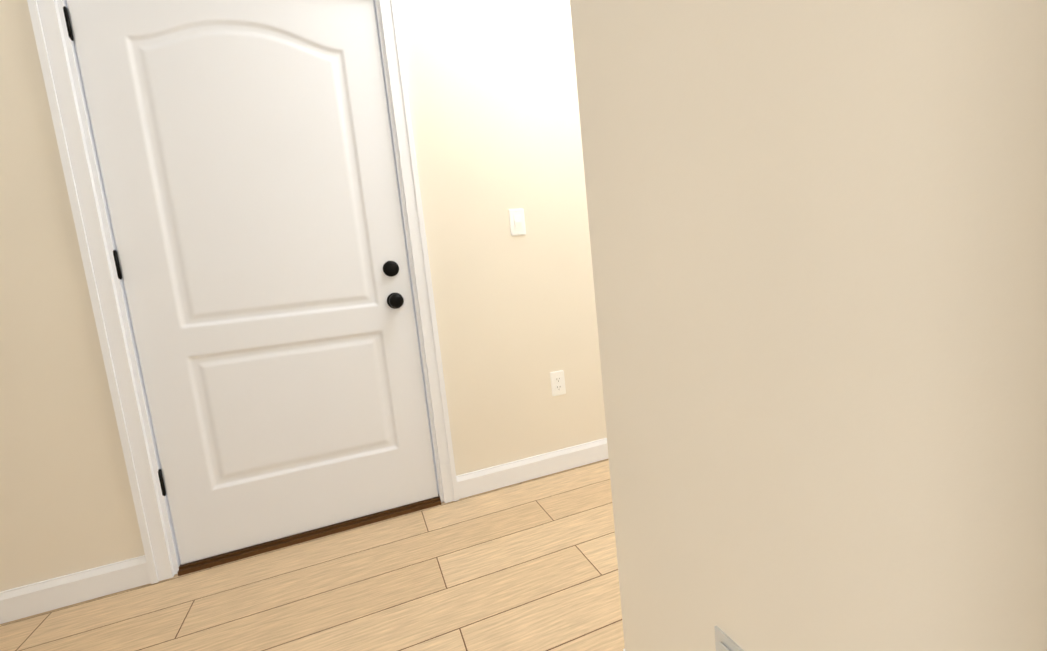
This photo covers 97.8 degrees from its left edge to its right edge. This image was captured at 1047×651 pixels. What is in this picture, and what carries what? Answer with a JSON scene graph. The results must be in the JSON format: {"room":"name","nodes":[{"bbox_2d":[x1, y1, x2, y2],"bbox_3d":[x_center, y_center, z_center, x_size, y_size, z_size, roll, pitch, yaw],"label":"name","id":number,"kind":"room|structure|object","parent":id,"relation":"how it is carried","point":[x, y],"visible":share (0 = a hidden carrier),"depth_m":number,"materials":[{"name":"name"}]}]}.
{"room":"entryway","nodes":[
{"label":"entryway","id":0,"kind":"room"},
{"bbox_2d":[0,0,606,591],"bbox_3d":[-0.965,-0.555,1.714,4.360,2.800,0.120,-8,7,-20],"label":"wall","id":1,"kind":"structure","parent":0,"point":[494,104],"depth_m":1.89,"materials":[{"name":"paint"}]},
{"bbox_2d":[0,555,150,623],"bbox_3d":[-2.018,0.962,1.358,1.503,0.100,0.015,-8,7,-20],"label":"baseboard","id":2,"kind":"structure","parent":1,"relation":"attached to","point":[17,603],"depth_m":1.54,"materials":[{"name":"white wood"}]},
{"bbox_2d":[27,0,458,583],"bbox_3d":[-0.928,-0.219,1.741,1.107,2.121,0.144,-8,7,-20],"label":"door frame","id":3,"kind":"structure","parent":1,"relation":"attached to","point":[57,76],"depth_m":1.57,"materials":[{"name":"white wood"}]},
{"bbox_2d":[63,0,437,564],"bbox_3d":[-0.911,-0.193,1.690,0.956,2.030,0.109,-8,7,-20],"label":"hall door","id":4,"kind":"structure","parent":1,"relation":"in","point":[244,150],"depth_m":1.69,"materials":[{"name":"white painted wood"},{"name":"black metal"}]},
{"bbox_2d":[178,494,440,575],"bbox_3d":[-0.823,0.820,1.867,0.955,0.025,0.132,-8,7,-20],"label":"hall door sill","id":5,"kind":"structure","parent":1,"relation":"attached to","point":[217,560],"depth_m":1.79,"materials":[{"name":"dark brown stained wood"}]},
{"bbox_2d":[509,209,525,235],"bbox_3d":[-0.026,-0.454,2.008,0.070,0.115,0.010,-8,7,-20],"label":"light switch","id":6,"kind":"object","parent":1,"relation":"attached to","point":[517,222],"visible":1,"depth_m":2.01,"materials":[{"name":"white plastic"}]},
{"bbox_2d":[456,438,608,498],"bbox_3d":[0.411,0.605,2.253,1.508,0.100,0.015,-8,7,-20],"label":"baseboard","id":7,"kind":"structure","parent":1,"relation":"attached to","point":[503,475],"depth_m":2.11,"materials":[{"name":"white wood"}]},
{"bbox_2d":[550,370,565,395],"bbox_3d":[0.162,0.270,2.137,0.070,0.115,0.008,-8,7,-20],"label":"outlet","id":8,"kind":"object","parent":1,"relation":"attached to","point":[557,378],"visible":1,"depth_m":2.13,"materials":[{"name":"white plastic"}]},
{"bbox_2d":[0,458,624,650],"bbox_3d":[-0.464,0.931,0.946,4.360,0.056,2.120,-8,7,-20],"label":"floor","id":9,"kind":"structure","parent":0,"point":[530,565],"depth_m":1.46,"materials":[{"name":"brown wood"}]},
{"bbox_2d":[570,0,1046,650],"bbox_3d":[0.920,-0.639,0.755,1.490,2.800,0.770,-8,7,-20],"label":"wall","id":10,"kind":"structure","parent":0,"point":[818,234],"depth_m":0.48,"materials":[{"name":"paint"}]},
{"bbox_2d":[714,625,743,650],"bbox_3d":[0.356,0.564,0.575,0.011,0.180,0.300,-8,7,-20],"label":"air vent","id":11,"kind":"object","parent":10,"relation":"in","point":[724,641],"visible":1,"depth_m":0.69,"materials":[{"name":"white metal"}]}
]}

